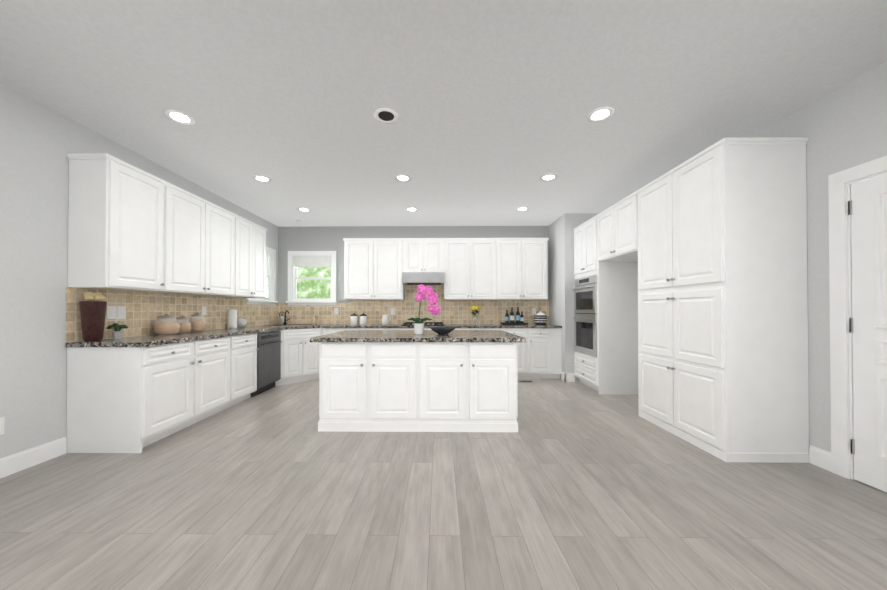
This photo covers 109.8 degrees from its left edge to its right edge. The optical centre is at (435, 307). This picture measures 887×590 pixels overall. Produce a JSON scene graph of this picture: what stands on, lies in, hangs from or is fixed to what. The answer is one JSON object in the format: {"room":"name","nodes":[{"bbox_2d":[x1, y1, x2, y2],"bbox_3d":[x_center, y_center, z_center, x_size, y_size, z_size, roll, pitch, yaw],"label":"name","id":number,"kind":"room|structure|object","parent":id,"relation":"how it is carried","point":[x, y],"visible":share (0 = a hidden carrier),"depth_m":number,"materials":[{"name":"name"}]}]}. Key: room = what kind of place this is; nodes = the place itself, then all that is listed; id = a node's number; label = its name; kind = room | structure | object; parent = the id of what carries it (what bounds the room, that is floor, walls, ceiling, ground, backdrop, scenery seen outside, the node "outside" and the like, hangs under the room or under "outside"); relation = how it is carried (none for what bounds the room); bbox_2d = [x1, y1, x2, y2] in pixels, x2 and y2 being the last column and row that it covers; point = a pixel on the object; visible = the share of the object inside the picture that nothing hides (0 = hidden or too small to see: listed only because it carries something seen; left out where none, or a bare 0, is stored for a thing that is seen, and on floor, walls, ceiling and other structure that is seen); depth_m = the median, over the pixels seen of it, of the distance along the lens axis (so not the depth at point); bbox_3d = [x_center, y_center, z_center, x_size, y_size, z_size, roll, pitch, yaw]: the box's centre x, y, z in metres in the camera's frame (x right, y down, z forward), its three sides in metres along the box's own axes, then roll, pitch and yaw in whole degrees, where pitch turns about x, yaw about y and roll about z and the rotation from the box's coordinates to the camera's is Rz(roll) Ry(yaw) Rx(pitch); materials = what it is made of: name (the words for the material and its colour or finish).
{"room":"kitchen","nodes":[
{"label":"kitchen","id":0,"kind":"room"},
{"bbox_2d":[0,379,886,589],"bbox_3d":[-0.090,1.224,1.287,6.170,0.100,9.400,0,0,1],"label":"floor","id":1,"kind":"structure","parent":0,"point":[574,486],"depth_m":1.80,"materials":[{"name":"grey wood"}]},
{"bbox_2d":[66,346,233,452],"bbox_3d":[-2.689,0.758,3.075,0.628,0.860,1.074,0,0,1],"label":"base cabinet","id":2,"kind":"object","parent":1,"relation":"on","point":[136,394],"depth_m":2.54,"materials":[{"name":"white wood"}]},
{"bbox_2d":[66,322,561,349],"bbox_3d":[-0.446,0.316,4.171,5.078,0.040,3.335,0,0,1],"label":"countertop","id":3,"kind":"structure","parent":2,"relation":"on","point":[286,336],"depth_m":4.84,"materials":[{"name":"stone"}]},
{"bbox_2d":[79,292,106,341],"bbox_3d":[-2.906,0.074,2.646,0.160,0.418,0.160,0,0,1],"label":"vase","id":4,"kind":"object","parent":3,"relation":"on","point":[93,311],"visible":1,"depth_m":2.60,"materials":[{"name":"brown ceramic"}]},
{"bbox_2d":[107,323,127,338],"bbox_3d":[-2.867,0.212,2.810,0.104,0.146,0.121,0,0,1],"label":"plant","id":5,"kind":"object","parent":3,"relation":"on","point":[116,333],"visible":1,"depth_m":2.79,"materials":[{"name":"green plant"}]},
{"bbox_2d":[153,314,179,334],"bbox_3d":[-2.873,0.177,3.335,0.230,0.224,0.227,0,0,1],"label":"ceramic jar","id":6,"kind":"object","parent":3,"relation":"on","point":[165,327],"visible":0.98,"depth_m":3.27,"materials":[{"name":"beige ceramic"}]},
{"bbox_2d":[176,315,191,332],"bbox_3d":[-2.891,0.189,3.560,0.170,0.204,0.167,0,0,1],"label":"ceramic jar","id":7,"kind":"object","parent":3,"relation":"on","point":[185,327],"visible":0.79,"depth_m":3.52,"materials":[{"name":"beige ceramic"}]},
{"bbox_2d":[188,312,205,331],"bbox_3d":[-2.879,0.175,3.765,0.180,0.234,0.177,0,0,1],"label":"ceramic jar","id":8,"kind":"object","parent":3,"relation":"on","point":[199,325],"visible":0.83,"depth_m":3.72,"materials":[{"name":"beige ceramic"}]},
{"bbox_2d":[227,306,237,328],"bbox_3d":[-2.892,0.139,4.436,0.140,0.317,0.140,0,0,1],"label":"paper towel holder","id":9,"kind":"object","parent":3,"relation":"on","point":[232,319],"visible":1,"depth_m":4.39,"materials":[{"name":"white paper"}]},
{"bbox_2d":[237,318,246,327],"bbox_3d":[-2.870,0.229,4.615,0.140,0.140,0.140,0,0,1],"label":"decorative ball","id":10,"kind":"object","parent":3,"relation":"on","point":[241,322],"visible":0.92,"depth_m":4.57,"materials":[{"name":"ceramic"}]},
{"bbox_2d":[277,311,288,324],"bbox_3d":[-2.783,0.187,5.704,0.210,0.242,0.160,0,0,1],"label":"kettle","id":11,"kind":"object","parent":3,"relation":"on","point":[280,320],"visible":0.67,"depth_m":5.65,"materials":[{"name":"white ceramic"}]},
{"bbox_2d":[283,310,288,324],"bbox_3d":[-2.618,0.176,5.499,0.157,0.260,0.196,0,0,1],"label":"faucet","id":12,"kind":"object","parent":3,"relation":"on","point":[285,323],"depth_m":5.52,"materials":[{"name":"brown metal"}]},
{"bbox_2d":[264,324,312,326],"bbox_3d":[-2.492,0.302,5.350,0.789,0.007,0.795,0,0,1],"label":"sink","id":13,"kind":"object","parent":3,"relation":"in","point":[276,325],"depth_m":5.17,"materials":[{"name":"silver metal"}]},
{"bbox_2d":[350,313,357,324],"bbox_3d":[-1.488,0.202,5.681,0.128,0.211,0.128,0,0,1],"label":"canister","id":14,"kind":"object","parent":3,"relation":"on","point":[353,318],"visible":0.98,"depth_m":5.63,"materials":[{"name":"white ceramic"}]},
{"bbox_2d":[360,313,366,324],"bbox_3d":[-1.319,0.202,5.679,0.128,0.211,0.128,0,0,1],"label":"canister","id":15,"kind":"object","parent":3,"relation":"on","point":[363,318],"visible":0.94,"depth_m":5.63,"materials":[{"name":"white ceramic"}]},
{"bbox_2d":[382,315,390,324],"bbox_3d":[-0.894,0.217,5.654,0.165,0.180,0.116,0,0,1],"label":"pitcher","id":16,"kind":"object","parent":3,"relation":"on","point":[385,321],"visible":1,"depth_m":5.61,"materials":[{"name":"ceramic"}]},
{"bbox_2d":[402,322,445,325],"bbox_3d":[-0.209,0.287,5.547,0.740,0.040,0.500,0,0,1],"label":"cooktop","id":17,"kind":"object","parent":3,"relation":"in","point":[406,323],"depth_m":5.33,"materials":[{"name":"black metal"}]},
{"bbox_2d":[470,306,481,324],"bbox_3d":[0.728,0.137,5.625,0.206,0.341,0.149,0,0,1],"label":"vase","id":18,"kind":"object","parent":3,"relation":"on","point":[474,308],"visible":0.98,"depth_m":5.60,"materials":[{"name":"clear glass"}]},
{"bbox_2d":[500,307,527,324],"bbox_3d":[1.411,0.148,5.630,0.440,0.318,0.240,0,0,1],"label":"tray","id":19,"kind":"object","parent":3,"relation":"on","point":[519,319],"visible":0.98,"depth_m":5.59,"materials":[{"name":"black glass"}]},
{"bbox_2d":[534,311,547,324],"bbox_3d":[1.891,0.185,5.625,0.238,0.245,0.234,0,0,1],"label":"lidded jar","id":20,"kind":"object","parent":3,"relation":"on","point":[540,317],"visible":1,"depth_m":5.54,"materials":[{"name":"white ceramic"}]},
{"bbox_2d":[234,350,261,404],"bbox_3d":[-2.680,0.764,3.886,0.628,0.860,0.548,0,0,1],"label":"base cabinet","id":21,"kind":"object","parent":1,"relation":"on","point":[247,363],"depth_m":3.93,"materials":[{"name":"white wood"}]},
{"bbox_2d":[262,350,281,392],"bbox_3d":[-2.674,0.769,4.467,0.628,0.860,0.642,0,0,1],"label":"base cabinet","id":22,"kind":"object","parent":1,"relation":"on","point":[271,359],"depth_m":4.51,"materials":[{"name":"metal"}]},
{"bbox_2d":[251,331,281,396],"bbox_3d":[-2.637,0.780,4.453,0.649,0.838,0.582,0,0,1],"label":"dishwasher","id":23,"kind":"object","parent":22,"relation":"in","point":[268,344],"depth_m":4.40,"materials":[{"name":"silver metal"}]},
{"bbox_2d":[282,350,318,384],"bbox_3d":[-2.142,0.775,5.299,0.460,0.860,1.118,0,0,1],"label":"base cabinet","id":24,"kind":"object","parent":1,"relation":"on","point":[297,365],"depth_m":4.98,"materials":[{"name":"white wood"}]},
{"bbox_2d":[318,342,517,431],"bbox_3d":[-0.167,0.761,3.430,1.930,0.860,0.988,0,0,1],"label":"kitchen island","id":25,"kind":"object","parent":1,"relation":"on","point":[411,381],"depth_m":2.98,"materials":[{"name":"white wood"}]},
{"bbox_2d":[310,330,525,341],"bbox_3d":[-0.166,0.311,3.523,2.030,0.039,1.185,0,0,1],"label":"island countertop","id":26,"kind":"structure","parent":25,"relation":"on","point":[347,335],"depth_m":3.10,"materials":[{"name":"stone"}]},
{"bbox_2d":[407,284,440,333],"bbox_3d":[-0.128,0.017,3.415,0.376,0.546,0.217,0,0,1],"label":"orchid pot","id":27,"kind":"object","parent":26,"relation":"on","point":[428,293],"visible":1,"depth_m":3.40,"materials":[{"name":"white ceramic"}]},
{"bbox_2d":[428,326,456,334],"bbox_3d":[0.077,0.246,3.363,0.316,0.085,0.316,0,0,1],"label":"bowl","id":28,"kind":"object","parent":26,"relation":"on","point":[442,330],"visible":1,"depth_m":3.28,"materials":[{"name":"black ceramic"}]},
{"bbox_2d":[517,350,561,378],"bbox_3d":[1.593,0.777,5.506,1.025,0.860,0.625,0,0,1],"label":"base cabinet","id":29,"kind":"object","parent":1,"relation":"on","point":[531,364],"depth_m":5.20,"materials":[{"name":"white wood"}]},
{"bbox_2d":[572,273,635,356],"bbox_3d":[2.555,0.120,4.694,0.645,1.156,0.740,0,0,1],"label":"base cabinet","id":30,"kind":"object","parent":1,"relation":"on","point":[604,323],"depth_m":4.31,"materials":[{"name":"wood"}]},
{"bbox_2d":[572,275,596,356],"bbox_3d":[2.507,0.121,4.695,0.642,1.156,0.676,0,0,1],"label":"wall oven","id":31,"kind":"object","parent":30,"relation":"in","point":[585,289],"depth_m":4.65,"materials":[{"name":"silver metal"}]},
{"bbox_2d":[574,353,635,394],"bbox_3d":[2.557,0.950,4.688,0.641,0.500,0.740,0,0,1],"label":"base cabinet","id":32,"kind":"object","parent":1,"relation":"on","point":[606,375],"depth_m":4.30,"materials":[{"name":"white wood"}]},
{"bbox_2d":[632,137,808,462],"bbox_3d":[2.538,-0.056,2.926,0.641,2.484,1.060,0,0,1],"label":"tall cabinet","id":33,"kind":"object","parent":1,"relation":"on","point":[690,317],"depth_m":2.41,"materials":[{"name":"white wood"}]},
{"bbox_2d":[0,61,886,457],"bbox_3d":[-0.090,-0.196,1.298,6.170,2.740,9.400,0,0,1],"label":"wall","id":34,"kind":"structure","parent":0,"point":[842,127],"depth_m":2.43,"materials":[{"name":"grey paint"}]},
{"bbox_2d":[0,417,4,434],"bbox_3d":[-3.011,0.820,2.141,0.007,0.120,0.070,0,0,1],"label":"outlet","id":35,"kind":"object","parent":34,"relation":"attached to","point":[2,420],"visible":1,"depth_m":2.17,"materials":[{"name":"white plastic"}]},
{"bbox_2d":[0,437,66,478],"bbox_3d":[-3.035,1.093,-0.348,0.013,0.135,5.765,0,0,1],"label":"baseboard","id":36,"kind":"structure","parent":34,"relation":"attached to","point":[42,453],"depth_m":2.32,"materials":[{"name":"white wood"}]},
{"bbox_2d":[107,306,125,318],"bbox_3d":[-2.997,0.047,2.928,0.005,0.120,0.170,0,0,1],"label":"outlet","id":37,"kind":"object","parent":34,"relation":"attached to","point":[111,312],"depth_m":2.92,"materials":[{"name":"white plastic"}]},
{"bbox_2d":[66,153,169,292],"bbox_3d":[-2.840,-0.709,2.817,0.330,1.090,0.530,0,0,1],"label":"upper cabinet","id":38,"kind":"object","parent":34,"relation":"attached to","point":[132,228],"depth_m":2.61,"materials":[{"name":"white wood"}]},
{"bbox_2d":[166,183,237,296],"bbox_3d":[-2.832,-0.703,3.612,0.330,1.090,1.060,0,0,1],"label":"upper cabinet","id":39,"kind":"object","parent":34,"relation":"attached to","point":[202,243],"depth_m":3.54,"materials":[{"name":"white wood"}]},
{"bbox_2d":[201,306,205,314],"bbox_3d":[-2.985,0.040,4.015,0.005,0.110,0.075,0,0,1],"label":"outlet","id":40,"kind":"object","parent":34,"relation":"attached to","point":[203,308],"depth_m":4.01,"materials":[{"name":"white plastic"}]},
{"bbox_2d":[238,215,266,297],"bbox_3d":[-2.822,-0.696,4.517,0.330,1.090,0.750,0,0,1],"label":"upper cabinet","id":41,"kind":"object","parent":34,"relation":"attached to","point":[251,236],"depth_m":4.50,"materials":[{"name":"white wood"}]},
{"bbox_2d":[246,247,277,304],"bbox_3d":[-3.007,-0.559,5.343,0.150,1.020,0.890,0,0,1],"label":"window","id":42,"kind":"structure","parent":34,"relation":"in","point":[271,270],"depth_m":5.66,"materials":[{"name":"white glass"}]},
{"bbox_2d":[286,251,336,304],"bbox_3d":[-2.326,-0.554,5.901,0.950,1.020,0.150,0,0,1],"label":"window","id":43,"kind":"structure","parent":34,"relation":"in","point":[296,259],"depth_m":5.88,"materials":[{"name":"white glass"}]},
{"bbox_2d":[343,238,406,299],"bbox_3d":[-1.103,-0.686,5.695,1.050,1.090,0.330,0,0,1],"label":"upper cabinet","id":44,"kind":"object","parent":34,"relation":"attached to","point":[371,265],"depth_m":5.53,"materials":[{"name":"white wood"}]},
{"bbox_2d":[399,238,446,284],"bbox_3d":[-0.214,-0.842,5.609,0.730,0.780,0.485,0,0,1],"label":"upper cabinet","id":45,"kind":"object","parent":34,"relation":"attached to","point":[423,261],"depth_m":5.52,"materials":[{"name":"white wood"}]},
{"bbox_2d":[402,272,443,284],"bbox_3d":[-0.214,-0.514,5.594,0.724,0.184,0.500,0,0,1],"label":"range hood","id":46,"kind":"object","parent":45,"relation":"attached to","point":[408,278],"depth_m":5.36,"materials":[{"name":"metal"}]},
{"bbox_2d":[443,238,494,299],"bbox_3d":[0.607,-0.686,5.677,0.910,1.090,0.330,0,0,1],"label":"upper cabinet","id":47,"kind":"object","parent":34,"relation":"attached to","point":[464,268],"depth_m":5.51,"materials":[{"name":"white wood"}]},
{"bbox_2d":[495,238,548,299],"bbox_3d":[1.521,-0.686,5.667,0.920,1.090,0.330,0,0,1],"label":"upper cabinet","id":48,"kind":"object","parent":34,"relation":"attached to","point":[521,264],"depth_m":5.50,"materials":[{"name":"white wood"}]},
{"bbox_2d":[573,216,631,276],"bbox_3d":[2.556,-0.872,4.702,0.643,0.824,0.740,0,0,1],"label":"upper cabinet","id":49,"kind":"object","parent":34,"relation":"attached to","point":[585,262],"depth_m":4.50,"materials":[{"name":"white wood"}]},
{"bbox_2d":[596,191,635,260],"bbox_3d":[2.548,-0.963,3.888,0.641,0.654,0.890,0,0,1],"label":"upper cabinet","id":50,"kind":"object","parent":34,"relation":"attached to","point":[615,225],"depth_m":3.84,"materials":[{"name":"white wood"}]},
{"bbox_2d":[828,155,886,479],"bbox_3d":[2.916,0.110,1.744,0.168,2.135,1.000,0,0,1],"label":"door frame","id":51,"kind":"structure","parent":34,"relation":"attached to","point":[841,336],"depth_m":2.17,"materials":[{"name":"white wood"}]},
{"bbox_2d":[848,174,886,491],"bbox_3d":[2.828,0.161,1.751,0.122,2.017,0.801,0,0,1],"label":"door","id":52,"kind":"structure","parent":34,"relation":"in","point":[867,210],"depth_m":2.05,"materials":[{"name":"white wood"}]},
{"bbox_2d":[0,0,886,226],"bbox_3d":[-0.090,-1.616,1.310,6.170,0.100,9.400,0,0,1],"label":"ceiling","id":53,"kind":"structure","parent":0,"point":[492,104],"depth_m":2.20,"materials":[{"name":"paint"}]},
{"bbox_2d":[164,109,194,124],"bbox_3d":[-2.089,-1.553,2.541,0.198,0.006,0.198,0,0,1],"label":"recessed light","id":54,"kind":"object","parent":53,"relation":"in","point":[177,116],"depth_m":2.55,"materials":[{"name":"white metal"}]},
{"bbox_2d":[253,175,271,181],"bbox_3d":[-2.070,-1.544,3.725,0.196,0.006,0.171,0,0,1],"label":"recessed light","id":55,"kind":"object","parent":53,"relation":"in","point":[260,178],"depth_m":3.73,"materials":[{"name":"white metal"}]},
{"bbox_2d":[297,208,310,211],"bbox_3d":[-2.065,-1.534,4.897,0.187,0.006,0.148,0,0,1],"label":"recessed light","id":56,"kind":"object","parent":53,"relation":"in","point":[300,209],"depth_m":4.88,"materials":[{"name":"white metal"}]},
{"bbox_2d":[374,108,398,123],"bbox_3d":[-0.399,-1.554,2.528,0.195,0.006,0.196,0,0,1],"label":"recessed light","id":57,"kind":"object","parent":53,"relation":"in","point":[390,116],"depth_m":2.52,"materials":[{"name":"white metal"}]},
{"bbox_2d":[395,174,410,181],"bbox_3d":[-0.389,-1.544,3.712,0.182,0.006,0.197,0,0,1],"label":"recessed light","id":58,"kind":"object","parent":53,"relation":"in","point":[403,178],"depth_m":3.72,"materials":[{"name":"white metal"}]},
{"bbox_2d":[405,207,417,211],"bbox_3d":[-0.378,-1.535,4.873,0.187,0.006,0.194,0,0,1],"label":"recessed light","id":59,"kind":"object","parent":53,"relation":"in","point":[411,209],"depth_m":4.88,"materials":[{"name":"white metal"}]},
{"bbox_2d":[516,207,528,210],"bbox_3d":[1.349,-1.535,4.848,0.174,0.006,0.145,0,0,1],"label":"recessed light","id":60,"kind":"object","parent":53,"relation":"in","point":[520,208],"depth_m":4.87,"materials":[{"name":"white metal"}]},
{"bbox_2d":[540,174,557,180],"bbox_3d":[1.337,-1.544,3.697,0.191,0.006,0.168,0,0,1],"label":"recessed light","id":61,"kind":"object","parent":53,"relation":"in","point":[548,177],"depth_m":3.70,"materials":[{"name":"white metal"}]},
{"bbox_2d":[587,106,614,121],"bbox_3d":[1.323,-1.554,2.502,0.196,0.006,0.192,0,0,1],"label":"recessed light","id":62,"kind":"object","parent":53,"relation":"in","point":[600,114],"depth_m":2.51,"materials":[{"name":"white metal"}]},
{"label":"outside","id":63,"kind":"structure","parent":0,"visible":0},
{"bbox_2d":[297,267,330,297],"bbox_3d":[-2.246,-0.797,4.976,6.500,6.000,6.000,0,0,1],"label":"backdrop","id":64,"kind":"structure","parent":63,"point":[309,286],"depth_m":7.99,"materials":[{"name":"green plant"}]}
]}

